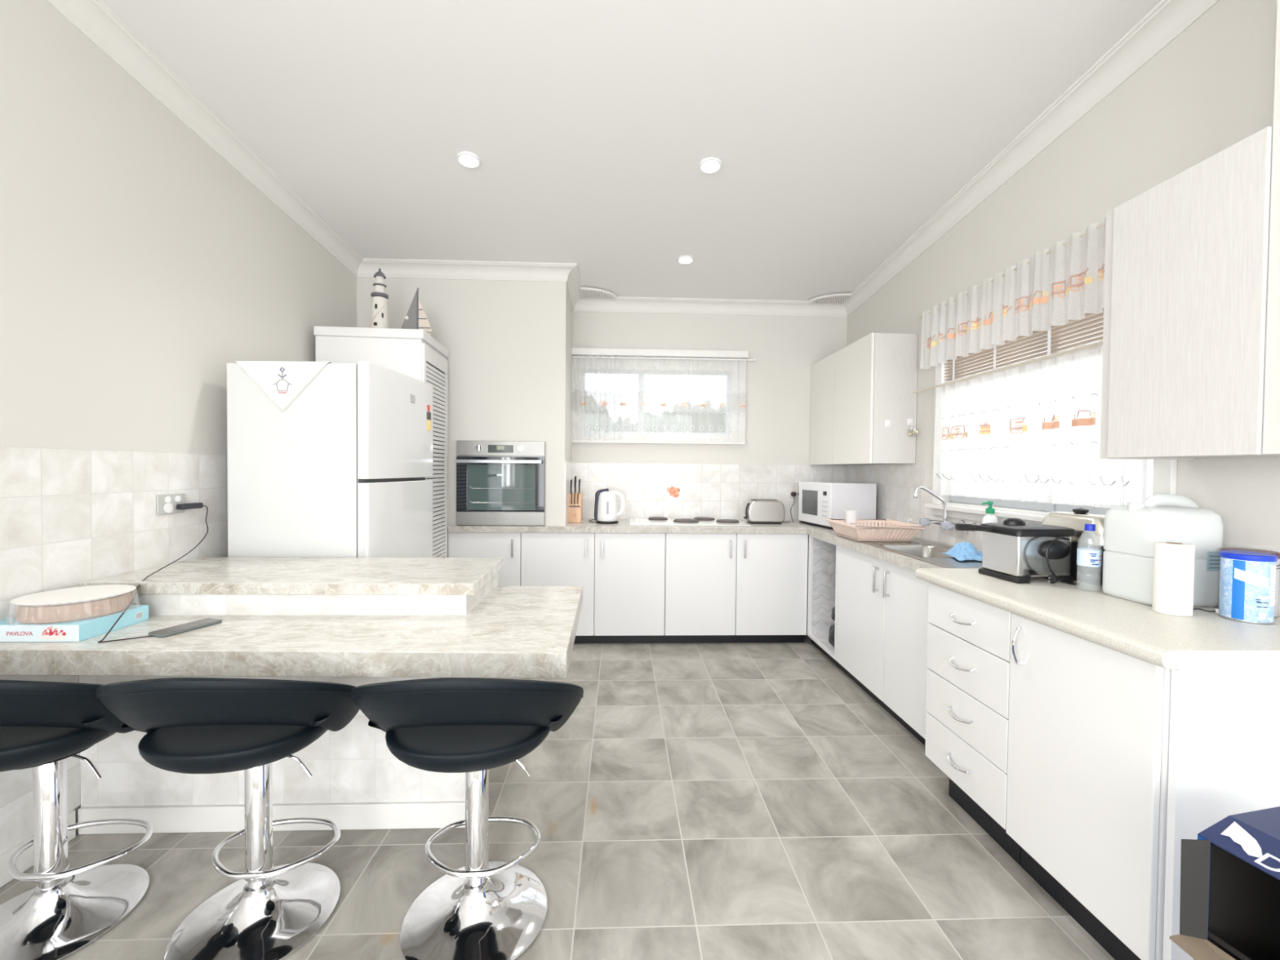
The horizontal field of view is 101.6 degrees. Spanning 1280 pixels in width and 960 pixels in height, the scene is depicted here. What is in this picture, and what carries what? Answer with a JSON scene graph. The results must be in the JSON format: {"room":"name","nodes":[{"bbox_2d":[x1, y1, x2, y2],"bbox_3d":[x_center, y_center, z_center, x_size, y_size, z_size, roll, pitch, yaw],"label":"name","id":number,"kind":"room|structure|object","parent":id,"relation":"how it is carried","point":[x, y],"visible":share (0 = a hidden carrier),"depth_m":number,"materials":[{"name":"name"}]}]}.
{"room":"kitchen","nodes":[
{"label":"kitchen","id":0,"kind":"room"},
{"bbox_2d":[0,0,356,833],"bbox_3d":[-2.003,-0.461,0.659,0.100,3.500,7.690,0,1,-2],"label":"wall","id":1,"kind":"structure","parent":0,"point":[137,264],"depth_m":2.02,"materials":[{"name":"white paint"}]},
{"bbox_2d":[0,809,75,888],"bbox_3d":[-1.910,1.265,-0.599,0.018,0.100,4.900,0,1,-2],"label":"baseboard","id":2,"kind":"structure","parent":1,"relation":"attached to","point":[24,861],"depth_m":1.68,"materials":[{"name":"white paint"}]},
{"bbox_2d":[0,445,227,854],"bbox_3d":[-1.996,0.532,1.645,0.008,1.275,4.420,0,1,-2],"label":"tiled wall","id":3,"kind":"structure","parent":1,"relation":"attached to","point":[68,517],"depth_m":1.87,"materials":[{"name":"white tile"}]},
{"bbox_2d":[156,493,185,515],"bbox_3d":[-2.006,0.102,2.236,0.011,0.084,0.136,0,1,-2],"label":"power outlet","id":4,"kind":"object","parent":3,"relation":"attached to","point":[166,504],"visible":1,"depth_m":2.22,"materials":[{"name":"grey plastic"}]},
{"bbox_2d":[164,502,173,512],"bbox_3d":[-2.002,0.119,2.217,0.003,0.042,0.042,0,1,-2],"label":"socket","id":5,"kind":"object","parent":4,"relation":"attached to","point":[168,507],"depth_m":2.22,"materials":[{"name":"white plastic"}]},
{"bbox_2d":[164,495,181,502],"bbox_3d":[-2.002,0.082,2.239,0.003,0.028,0.078,0,1,-2],"label":"switch","id":6,"kind":"object","parent":4,"relation":"attached to","point":[168,499],"depth_m":2.24,"materials":[{"name":"white plastic"}]},
{"bbox_2d":[45,0,363,276],"bbox_3d":[-1.886,-1.733,0.352,0.090,0.645,6.920,0,1,-2],"label":"trim","id":7,"kind":"structure","parent":1,"relation":"attached to","point":[94,19],"depth_m":2.29,"materials":[{"name":"white paint"}]},
{"bbox_2d":[356,277,573,557],"bbox_3d":[-1.358,-0.276,4.211,1.570,3.000,0.690,0,1,-2],"label":"wall","id":8,"kind":"structure","parent":0,"point":[508,344],"depth_m":3.87,"materials":[{"name":"white paint"}]},
{"bbox_2d":[356,257,577,281],"bbox_3d":[-1.261,-1.526,3.799,1.610,0.105,0.090,0,1,-2],"label":"trim","id":9,"kind":"structure","parent":8,"relation":"attached to","point":[390,268],"depth_m":3.81,"materials":[{"name":"white paint"}]},
{"bbox_2d":[455,440,545,525],"bbox_3d":[-1.027,0.025,3.847,0.644,0.625,0.074,0,1,-2],"label":"wall oven","id":10,"kind":"object","parent":8,"relation":"attached to","point":[499,482],"visible":1,"depth_m":3.84,"materials":[{"name":"silver metal"}]},
{"bbox_2d":[564,461,573,525],"bbox_3d":[-0.571,0.104,4.189,0.008,0.495,0.569,0,1,-2],"label":"tiled wall","id":11,"kind":"structure","parent":8,"relation":"attached to","point":[568,465],"depth_m":4.04,"materials":[{"name":"white tile"}]},
{"bbox_2d":[565,265,581,311],"bbox_3d":[-0.513,-1.503,4.114,0.090,0.150,0.660,0,1,-2],"label":"trim","id":12,"kind":"structure","parent":8,"relation":"attached to","point":[573,284],"depth_m":4.07,"materials":[{"name":"white paint"}]},
{"bbox_2d":[0,622,1115,959],"bbox_3d":[-0.025,1.345,0.772,4.093,0.080,7.690,0,1,-2],"label":"floor","id":13,"kind":"structure","parent":0,"point":[721,801],"depth_m":1.82,"materials":[{"name":"tile"}]},
{"bbox_2d":[0,680,153,959],"bbox_3d":[-1.691,0.860,1.428,0.542,0.825,0.543,2,1,41],"label":"bar stool","id":14,"kind":"object","parent":13,"relation":"on","point":[43,724],"visible":0.87,"depth_m":1.46,"materials":[{"name":"black"}]},
{"bbox_2d":[95,677,359,959],"bbox_3d":[-1.098,0.865,1.442,0.542,0.825,0.543,1,1,39],"label":"bar stool","id":15,"kind":"object","parent":13,"relation":"on","point":[191,725],"visible":0.99,"depth_m":1.39,"materials":[{"name":"black leather"}]},
{"bbox_2d":[0,556,582,834],"bbox_3d":[-1.121,0.821,1.974,1.769,0.900,0.941,0,1,-2],"label":"breakfast bar","id":16,"kind":"object","parent":13,"relation":"on","point":[353,621],"visible":0.82,"depth_m":1.88,"materials":[{"name":"laminate"}]},
{"bbox_2d":[0,604,148,641],"bbox_3d":[-1.851,0.463,1.700,0.281,0.052,0.238,0,1,-2],"label":"box","id":17,"kind":"object","parent":16,"relation":"on","point":[11,629],"visible":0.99,"depth_m":1.59,"materials":[{"name":"teal cardboard"}]},
{"bbox_2d":[0,625,79,641],"bbox_3d":[-1.847,0.465,1.584,0.280,0.050,0.001,0,1,-2],"label":"print","id":18,"kind":"object","parent":17,"relation":"attached to","point":[7,633],"depth_m":1.58,"materials":[{"name":"white"}]},
{"bbox_2d":[39,626,68,639],"bbox_3d":[-1.780,0.465,1.585,0.088,0.042,0.002,0,1,-2],"label":"picture","id":19,"kind":"object","parent":17,"relation":"attached to","point":[46,633],"depth_m":1.58,"materials":[{"name":"red"}]},
{"bbox_2d":[9,584,136,624],"bbox_3d":[-1.844,0.404,1.711,0.298,0.066,0.302,0,1,-2],"label":"round container","id":20,"kind":"object","parent":17,"relation":"on","point":[83,602],"visible":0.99,"depth_m":1.65,"materials":[{"name":"beige food"}]},
{"bbox_2d":[97,502,208,643],"bbox_3d":[-1.807,0.297,1.984,0.125,0.372,0.887,0,1,-31],"label":"charger","id":21,"kind":"object","parent":16,"relation":"on","point":[190,505],"visible":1,"depth_m":2.17,"materials":[{"name":"grey plastic"}]},
{"bbox_2d":[147,617,222,637],"bbox_3d":[-1.498,0.486,1.725,0.072,0.011,0.176,1,1,18],"label":"smartphone","id":22,"kind":"object","parent":16,"relation":"on","point":[183,628],"visible":1,"depth_m":1.71,"materials":[{"name":"grey"}]},
{"bbox_2d":[226,360,433,557],"bbox_3d":[-1.597,0.342,2.828,0.679,1.814,0.756,1,1,1],"label":"refrigerator","id":23,"kind":"object","parent":13,"relation":"on","point":[342,472],"visible":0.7,"depth_m":2.45,"materials":[{"name":"white metal"}]},
{"bbox_2d":[235,360,333,412],"bbox_3d":[-1.662,-0.437,2.601,0.440,0.238,0.352,1,1,1],"label":"doily","id":24,"kind":"object","parent":23,"relation":"on","point":[282,382],"visible":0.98,"depth_m":2.43,"materials":[{"name":"white fabric"}]},
{"bbox_2d":[313,325,448,557],"bbox_3d":[-1.710,0.143,3.533,0.652,2.182,0.576,0,1,-5],"label":"cupboard","id":25,"kind":"object","parent":13,"relation":"on","point":[415,353],"visible":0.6,"depth_m":3.26,"materials":[{"name":"white paint"}]},
{"bbox_2d":[368,268,389,328],"bbox_3d":[-1.710,-1.168,3.433,0.120,0.444,0.122,0,1,-2],"label":"ornament","id":26,"kind":"object","parent":25,"relation":"on","point":[380,307],"visible":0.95,"depth_m":3.40,"materials":[{"name":"white ceramic"}]},
{"bbox_2d":[400,287,433,336],"bbox_3d":[-1.490,-1.113,3.483,0.215,0.335,0.040,0,1,-2],"label":"ornament","id":27,"kind":"object","parent":25,"relation":"on","point":[415,317],"visible":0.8,"depth_m":3.48,"materials":[{"name":"white"}]},
{"bbox_2d":[351,677,583,959],"bbox_3d":[-0.474,0.871,1.456,0.543,0.825,0.542,2,2,42],"label":"bar stool","id":28,"kind":"object","parent":13,"relation":"on","point":[482,908],"visible":1,"depth_m":1.40,"materials":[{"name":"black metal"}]},
{"bbox_2d":[448,532,521,586],"bbox_3d":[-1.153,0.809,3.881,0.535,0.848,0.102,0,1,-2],"label":"base cabinet","id":29,"kind":"object","parent":13,"relation":"on","point":[507,545],"visible":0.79,"depth_m":3.86,"materials":[{"name":"white laminate"}]},
{"bbox_2d":[520,532,665,643],"bbox_3d":[-0.358,0.810,4.154,1.075,0.848,0.585,0,1,-2],"label":"base cabinet","id":30,"kind":"object","parent":13,"relation":"on","point":[621,576],"visible":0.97,"depth_m":3.90,"materials":[{"name":"white laminate"}]},
{"bbox_2d":[448,518,980,571],"bbox_3d":[0.222,0.383,3.363,3.213,0.045,2.276,0,1,-2],"label":"countertop","id":31,"kind":"structure","parent":30,"relation":"on","point":[795,526],"depth_m":3.85,"materials":[{"name":"grey laminate"}]},
{"bbox_2d":[568,492,582,522],"bbox_3d":[-0.518,0.219,4.187,0.104,0.235,0.133,0,1,-2],"label":"knife block","id":32,"kind":"object","parent":31,"relation":"on","point":[575,511],"visible":0.95,"depth_m":4.13,"materials":[{"name":"brown wood"}]},
{"bbox_2d":[573,475,576,493],"bbox_3d":[-0.520,0.056,4.200,0.017,0.181,0.027,0,1,-18],"label":"knife","id":33,"kind":"object","parent":32,"relation":"in","point":[575,481],"visible":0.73,"depth_m":4.19,"materials":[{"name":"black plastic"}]},
{"bbox_2d":[578,479,580,493],"bbox_3d":[-0.486,0.072,4.192,0.016,0.161,0.023,0,1,-23],"label":"knife","id":34,"kind":"object","parent":32,"relation":"in","point":[579,479],"visible":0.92,"depth_m":4.18,"materials":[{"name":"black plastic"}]},
{"bbox_2d":[588,488,624,524],"bbox_3d":[-0.316,0.201,4.195,0.363,0.274,0.188,2,2,42],"label":"kettle","id":35,"kind":"object","parent":31,"relation":"on","point":[606,504],"visible":1,"depth_m":4.08,"materials":[{"name":"white plastic"}]},
{"bbox_2d":[628,516,751,525],"bbox_3d":[0.377,0.332,4.238,0.930,0.024,0.496,0,1,-2],"label":"cooktop","id":36,"kind":"object","parent":31,"relation":"in","point":[652,521],"visible":1,"depth_m":4.14,"materials":[{"name":"white metal"}]},
{"bbox_2d":[743,498,790,524],"bbox_3d":[1.039,0.254,4.243,0.412,0.192,0.178,1,1,0],"label":"toaster","id":37,"kind":"object","parent":31,"relation":"on","point":[757,511],"visible":1,"depth_m":4.15,"materials":[{"name":"silver metal"}]},
{"bbox_2d":[798,481,876,528],"bbox_3d":[1.528,0.187,4.085,0.372,0.334,0.490,0,1,-10],"label":"microwave","id":38,"kind":"object","parent":31,"relation":"on","point":[818,501],"visible":0.87,"depth_m":3.87,"materials":[{"name":"white"}]},
{"bbox_2d":[829,532,982,568],"bbox_3d":[1.558,0.452,2.967,0.448,0.157,1.310,0,1,-2],"label":"sink","id":39,"kind":"object","parent":31,"relation":"in","point":[927,551],"visible":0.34,"depth_m":2.97,"materials":[{"name":"silver metal"}]},
{"bbox_2d":[825,518,925,541],"bbox_3d":[1.470,0.315,3.307,0.424,0.099,0.444,0,1,-2],"label":"dish rack","id":40,"kind":"object","parent":39,"relation":"on","point":[897,531],"visible":0.99,"depth_m":3.15,"materials":[{"name":"beige plastic"}]},
{"bbox_2d":[844,510,857,525],"bbox_3d":[1.339,0.276,3.321,0.079,0.158,0.079,0,1,-2],"label":"cup","id":41,"kind":"object","parent":40,"relation":"in","point":[851,516],"visible":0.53,"depth_m":3.29,"materials":[{"name":"white ceramic"}]},
{"bbox_2d":[942,542,982,560],"bbox_3d":[1.605,0.343,2.562,0.209,0.077,0.212,0,1,-2],"label":"cleaning cloth","id":42,"kind":"object","parent":39,"relation":"on","point":[962,551],"visible":0.8,"depth_m":2.53,"materials":[{"name":"blue fabric"}]},
{"bbox_2d":[981,501,998,552],"bbox_3d":[1.738,0.244,2.595,0.076,0.280,0.054,0,1,-2],"label":"soap bottle","id":43,"kind":"object","parent":39,"relation":"on","point":[989,517],"visible":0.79,"depth_m":2.58,"materials":[{"name":"white plastic"}]},
{"bbox_2d":[663,533,808,643],"bbox_3d":[0.719,0.820,4.196,1.082,0.848,0.585,0,1,-2],"label":"base cabinet","id":44,"kind":"object","parent":13,"relation":"on","point":[719,587],"visible":0.94,"depth_m":3.94,"materials":[{"name":"white laminate"}]},
{"bbox_2d":[807,534,843,671],"bbox_3d":[1.530,0.836,3.732,0.498,0.848,0.584,0,1,-2],"label":"base cabinet","id":45,"kind":"object","parent":13,"relation":"on","point":[822,553],"visible":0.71,"depth_m":3.92,"materials":[{"name":"white laminate"}]},
{"bbox_2d":[828,623,835,646],"bbox_3d":[1.404,1.083,3.639,0.169,0.187,0.179,1,1,20],"label":"plastic bag","id":46,"kind":"object","parent":45,"relation":"in","point":[832,628],"visible":0.2,"depth_m":3.62,"materials":[{"name":"grey plastic"}]},
{"bbox_2d":[831,607,835,620],"bbox_3d":[1.397,0.931,3.633,0.145,0.121,0.139,0,1,-2],"label":"plastic bag","id":47,"kind":"object","parent":46,"relation":"on","point":[833,615],"visible":0.16,"depth_m":3.62,"materials":[{"name":"grey plastic"}]},
{"bbox_2d":[835,545,928,745],"bbox_3d":[1.549,0.855,2.820,0.531,0.848,1.239,0,1,-2],"label":"base cabinet","id":48,"kind":"object","parent":13,"relation":"on","point":[882,606],"visible":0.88,"depth_m":2.80,"materials":[{"name":"white laminate"}]},
{"bbox_2d":[924,582,1021,865],"bbox_3d":[1.521,0.864,1.989,0.670,0.861,0.459,0,1,-2],"label":"drawer unit","id":49,"kind":"object","parent":13,"relation":"on","point":[969,638],"visible":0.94,"depth_m":1.93,"materials":[{"name":"white wood"}]},
{"bbox_2d":[1005,612,1279,959],"bbox_3d":[1.546,0.874,1.507,0.682,0.861,0.499,0,1,-2],"label":"base cabinet","id":50,"kind":"object","parent":13,"relation":"on","point":[1115,758],"visible":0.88,"depth_m":1.34,"materials":[{"name":"white wood"}]},
{"bbox_2d":[915,568,1279,669],"bbox_3d":[1.544,0.416,1.754,0.674,0.044,1.032,0,1,-2],"label":"countertop","id":51,"kind":"structure","parent":50,"relation":"on","point":[1202,640],"depth_m":1.46,"materials":[{"name":"beige laminate"}]},
{"bbox_2d":[955,517,1079,585],"bbox_3d":[1.462,0.269,2.023,0.372,0.235,0.273,0,1,-5],"label":"fryer","id":52,"kind":"object","parent":51,"relation":"on","point":[1015,550],"visible":1,"depth_m":1.97,"materials":[{"name":"silver metal"}]},
{"bbox_2d":[1040,507,1105,586],"bbox_3d":[1.734,0.249,2.059,0.128,0.279,0.324,0,1,-2],"label":"electric frypan","id":53,"kind":"object","parent":51,"relation":"on","point":[1076,519],"visible":0.48,"depth_m":1.99,"materials":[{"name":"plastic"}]},
{"bbox_2d":[1076,523,1102,567],"bbox_3d":[1.595,0.274,1.854,0.067,0.235,0.068,0,1,-2],"label":"water bottle","id":54,"kind":"object","parent":51,"relation":"on","point":[1086,557],"visible":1,"depth_m":1.83,"materials":[{"name":"white plastic"}]},
{"bbox_2d":[1089,553,1102,564],"bbox_3d":[1.594,0.277,1.824,0.041,0.040,0.007,1,1,1],"label":"print","id":55,"kind":"object","parent":54,"relation":"attached to","point":[1095,558],"depth_m":1.82,"materials":[{"name":"blue"}]},
{"bbox_2d":[1102,493,1223,606],"bbox_3d":[1.716,0.221,1.716,0.248,0.349,0.199,0,1,-2],"label":"container","id":56,"kind":"object","parent":51,"relation":"on","point":[1131,531],"visible":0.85,"depth_m":1.65,"materials":[{"name":"white plastic"}]},
{"bbox_2d":[1208,555,1220,568],"bbox_3d":[1.793,0.255,1.621,0.053,0.040,0.001,0,1,-2],"label":"print","id":57,"kind":"object","parent":56,"relation":"attached to","point":[1214,561],"depth_m":1.62},
{"bbox_2d":[1151,541,1195,616],"bbox_3d":[1.595,0.293,1.562,0.086,0.208,0.086,0,1,-2],"label":"paper towel roll","id":58,"kind":"object","parent":51,"relation":"on","point":[1173,575],"visible":1,"depth_m":1.53,"materials":[{"name":"white paper"}]},
{"bbox_2d":[1193,608,1218,613],"bbox_3d":[1.699,0.390,1.566,0.086,0.012,0.021,1,1,22],"label":"lead","id":59,"kind":"object","parent":51,"relation":"on","point":[1216,611],"visible":0.66,"depth_m":1.56,"materials":[{"name":"black plastic"}]},
{"bbox_2d":[1217,550,1277,624],"bbox_3d":[1.742,0.304,1.500,0.110,0.190,0.110,0,1,-2],"label":"tin","id":60,"kind":"object","parent":51,"relation":"on","point":[1247,580],"visible":1,"depth_m":1.47,"materials":[{"name":"blue metal"}]},
{"bbox_2d":[1231,560,1275,619],"bbox_3d":[1.734,0.311,1.464,0.096,0.166,0.032,1,1,14],"label":"print","id":61,"kind":"object","parent":60,"relation":"on","point":[1253,582],"depth_m":1.46,"materials":[{"name":"blue paper"}]},
{"bbox_2d":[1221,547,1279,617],"bbox_3d":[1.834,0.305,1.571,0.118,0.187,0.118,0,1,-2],"label":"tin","id":62,"kind":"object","parent":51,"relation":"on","point":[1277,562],"visible":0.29,"depth_m":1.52,"materials":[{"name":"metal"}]},
{"bbox_2d":[1169,806,1279,959],"bbox_3d":[1.239,0.999,0.898,0.295,0.630,0.370,0,1,-12],"label":"carton","id":63,"kind":"object","parent":13,"relation":"on","point":[1229,908],"visible":1,"depth_m":1.04,"materials":[{"name":"blue"}]},
{"bbox_2d":[102,0,1160,300],"bbox_3d":[0.004,-1.790,0.710,4.093,0.688,7.690,0,1,-2],"label":"ceiling","id":64,"kind":"structure","parent":0,"point":[837,129],"depth_m":2.35,"materials":[{"name":"white paint"}]},
{"bbox_2d":[456,151,480,168],"bbox_3d":[-0.875,-1.634,2.670,0.119,0.020,0.119,1,1,3],"label":"recessed light","id":65,"kind":"object","parent":64,"relation":"in","point":[467,159],"visible":1,"depth_m":2.66,"materials":[{"name":"white plastic"}]},
{"bbox_2d":[580,287,617,298],"bbox_3d":[-0.332,-1.527,4.270,0.300,0.029,0.190,0,1,-2],"label":"ceiling vent","id":66,"kind":"object","parent":64,"relation":"in","point":[586,292],"visible":1,"depth_m":4.27,"materials":[{"name":"white paint"}]},
{"bbox_2d":[677,255,693,264],"bbox_3d":[0.325,-1.565,3.715,0.119,0.020,0.119,1,1,3],"label":"recessed light","id":67,"kind":"object","parent":64,"relation":"in","point":[683,260],"visible":1,"depth_m":3.71,"materials":[{"name":"white plastic"}]},
{"bbox_2d":[698,157,721,173],"bbox_3d":[0.364,-1.624,2.702,0.119,0.020,0.119,1,1,3],"label":"recessed light","id":68,"kind":"object","parent":64,"relation":"in","point":[708,165],"visible":1,"depth_m":2.70,"materials":[{"name":"white plastic"}]},
{"bbox_2d":[807,293,851,303],"bbox_3d":[1.573,-1.511,4.345,0.300,0.029,0.190,0,1,-2],"label":"ceiling vent","id":69,"kind":"object","parent":64,"relation":"in","point":[839,298],"visible":1,"depth_m":4.35,"materials":[{"name":"white paint"}]},
{"bbox_2d":[571,311,847,622],"bbox_3d":[0.626,-0.265,4.573,2.523,3.000,0.120,0,1,-2],"label":"wall","id":70,"kind":"structure","parent":0,"point":[784,348],"depth_m":4.51,"materials":[{"name":"white paint"}]},
{"bbox_2d":[571,347,748,444],"bbox_3d":[0.161,-0.709,4.504,1.510,0.792,0.185,0,1,-2],"label":"window","id":71,"kind":"structure","parent":70,"relation":"in","point":[587,352],"depth_m":4.48,"materials":[{"name":"white paint"}]},
{"bbox_2d":[572,355,755,441],"bbox_3d":[0.206,-0.686,4.430,1.555,0.710,0.057,0,1,-2],"label":"lace curtain","id":72,"kind":"object","parent":71,"relation":"hanging from","point":[629,401],"visible":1,"depth_m":4.43,"materials":[{"name":"beige fabric"}]},
{"bbox_2d":[572,462,844,519],"bbox_3d":[0.600,0.108,4.516,2.357,0.495,0.008,0,1,-2],"label":"tiled wall","id":73,"kind":"structure","parent":70,"relation":"attached to","point":[715,491],"depth_m":4.51,"materials":[{"name":"white tile"}]},
{"bbox_2d":[664,482,683,500],"bbox_3d":[0.290,0.099,4.496,0.158,0.156,0.006,0,1,-2],"label":"tile","id":74,"kind":"structure","parent":73,"relation":"attached to","point":[673,491],"depth_m":4.50,"materials":[{"name":"tile"}]},
{"bbox_2d":[788,488,799,521],"bbox_3d":[1.347,0.214,4.443,0.126,0.271,0.213,1,1,3],"label":"power outlet","id":75,"kind":"object","parent":73,"relation":"attached to","point":[792,492],"visible":0.8,"depth_m":4.53,"materials":[{"name":"white plastic"}]},
{"bbox_2d":[573,296,846,316],"bbox_3d":[0.616,-1.476,4.443,2.373,0.105,0.090,0,1,-2],"label":"trim","id":76,"kind":"structure","parent":70,"relation":"attached to","point":[622,304],"depth_m":4.45,"materials":[{"name":"white paint"}]},
{"bbox_2d":[846,0,1279,549],"bbox_3d":[1.996,-0.428,0.815,0.120,3.500,7.690,0,1,-2],"label":"wall","id":77,"kind":"structure","parent":0,"point":[1211,89],"depth_m":1.98,"materials":[{"name":"white paint"}]},
{"bbox_2d":[809,333,918,465],"bbox_3d":[1.655,-0.549,3.995,0.310,0.860,1.093,0,1,-2],"label":"upper cabinet","id":78,"kind":"object","parent":77,"relation":"attached to","point":[870,381],"visible":1,"depth_m":3.50,"materials":[{"name":"laminate"}]},
{"bbox_2d":[884,420,890,426],"bbox_3d":[1.635,-0.373,3.440,0.038,0.044,0.021,0,1,-2],"label":"hook","id":79,"kind":"object","parent":78,"relation":"attached to","point":[887,423],"visible":1,"depth_m":3.45,"materials":[{"name":"white plastic"}]},
{"bbox_2d":[906,418,912,425],"bbox_3d":[1.785,-0.384,3.446,0.038,0.044,0.021,0,1,-2],"label":"hook","id":80,"kind":"object","parent":78,"relation":"attached to","point":[909,421],"visible":1,"depth_m":3.45,"materials":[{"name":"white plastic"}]},
{"bbox_2d":[907,422,918,436],"bbox_3d":[1.791,-0.332,3.430,0.068,0.090,0.040,0,1,-2],"label":"trinket","id":81,"kind":"object","parent":80,"relation":"hanging from","point":[911,433],"visible":1,"depth_m":3.42,"materials":[{"name":"beige"}]},
{"bbox_2d":[842,0,1219,316],"bbox_3d":[1.903,-1.684,0.785,0.090,0.690,7.490,0,1,-2],"label":"trim","id":82,"kind":"structure","parent":77,"relation":"attached to","point":[1168,19],"depth_m":2.33,"materials":[{"name":"white paint"}]},
{"bbox_2d":[924,331,1177,524],"bbox_3d":[1.894,-0.406,2.533,0.170,1.274,1.440,0,1,-2],"label":"window","id":83,"kind":"structure","parent":77,"relation":"in","point":[1164,473],"depth_m":2.58,"materials":[{"name":"white paint"}]},
{"bbox_2d":[920,216,1106,368],"bbox_3d":[1.804,-0.857,2.560,0.039,0.365,1.530,0,1,-2],"label":"valance curtain","id":84,"kind":"object","parent":83,"relation":"hanging from","point":[1063,282],"visible":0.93,"depth_m":2.46,"materials":[{"name":"fabric"}]},
{"bbox_2d":[942,307,1103,381],"bbox_3d":[1.848,-0.745,2.514,0.040,0.471,1.200,0,1,-2],"label":"blind","id":85,"kind":"object","parent":83,"relation":"attached to","point":[1091,318],"visible":0.27,"depth_m":2.46,"materials":[{"name":"beige"}]},
{"bbox_2d":[913,339,1147,507],"bbox_3d":[1.807,-0.234,2.598,0.049,0.662,1.560,0,1,-2],"label":"cafe curtain","id":86,"kind":"object","parent":83,"relation":"hanging from","point":[1028,430],"visible":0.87,"depth_m":2.41,"materials":[{"name":"fabric"}]},
{"bbox_2d":[844,463,1279,615],"bbox_3d":[1.857,0.158,2.619,0.008,0.495,3.882,0,1,-2],"label":"tiled wall","id":87,"kind":"structure","parent":77,"relation":"attached to","point":[896,484],"depth_m":3.52,"materials":[{"name":"white tile"}]},
{"bbox_2d":[913,485,965,529],"bbox_3d":[1.714,0.159,3.058,0.244,0.252,0.262,0,1,-2],"label":"tap","id":88,"kind":"object","parent":87,"relation":"attached to","point":[943,522],"visible":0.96,"depth_m":3.05,"materials":[{"name":"silver metal"}]},
{"bbox_2d":[919,517,933,525],"bbox_3d":[1.743,0.253,3.166,0.085,0.050,0.052,0,1,-2],"label":"tap","id":89,"kind":"object","parent":88,"relation":"on","point":[923,521],"depth_m":3.15,"materials":[{"name":"silver metal"}]},
{"bbox_2d":[940,520,955,529],"bbox_3d":[1.752,0.258,2.956,0.085,0.050,0.052,0,1,-2],"label":"tap","id":90,"kind":"object","parent":88,"relation":"on","point":[944,525],"depth_m":2.94,"materials":[{"name":"silver metal"}]},
{"bbox_2d":[963,522,976,535],"bbox_3d":[1.804,0.269,2.878,0.075,0.072,0.054,0,1,-2],"label":"tap","id":91,"kind":"object","parent":87,"relation":"attached to","point":[965,532],"visible":0.21,"depth_m":2.87,"materials":[{"name":"silver metal"}]},
{"bbox_2d":[1099,126,1279,459],"bbox_3d":[1.744,-0.486,1.569,0.320,0.838,0.452,0,1,-2],"label":"upper cabinet","id":92,"kind":"object","parent":77,"relation":"attached to","point":[1186,269],"visible":0.99,"depth_m":1.50,"materials":[{"name":"laminate"}]},
{"bbox_2d":[1262,0,1279,453],"bbox_3d":[1.778,-0.895,0.967,0.312,1.675,0.730,0,1,-2],"label":"wall","id":93,"kind":"structure","parent":0,"point":[1271,431],"depth_m":1.32,"materials":[{"name":"white paint"}]},
{"label":"outside","id":94,"kind":"structure","parent":0,"visible":0},
{"bbox_3d":[-0.416,1.310,10.370,18.000,0.200,11.300,0,1,-2],"label":"ground","id":95,"kind":"structure","parent":94,"visible":0},
{"bbox_2d":[584,409,725,433],"bbox_3d":[0.189,-0.188,8.011,7.000,3.178,1.800,0,1,-2],"label":"hedge","id":96,"kind":"object","parent":95,"relation":"on","point":[695,415],"visible":0.08,"depth_m":7.63,"materials":[{"name":"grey plant"}]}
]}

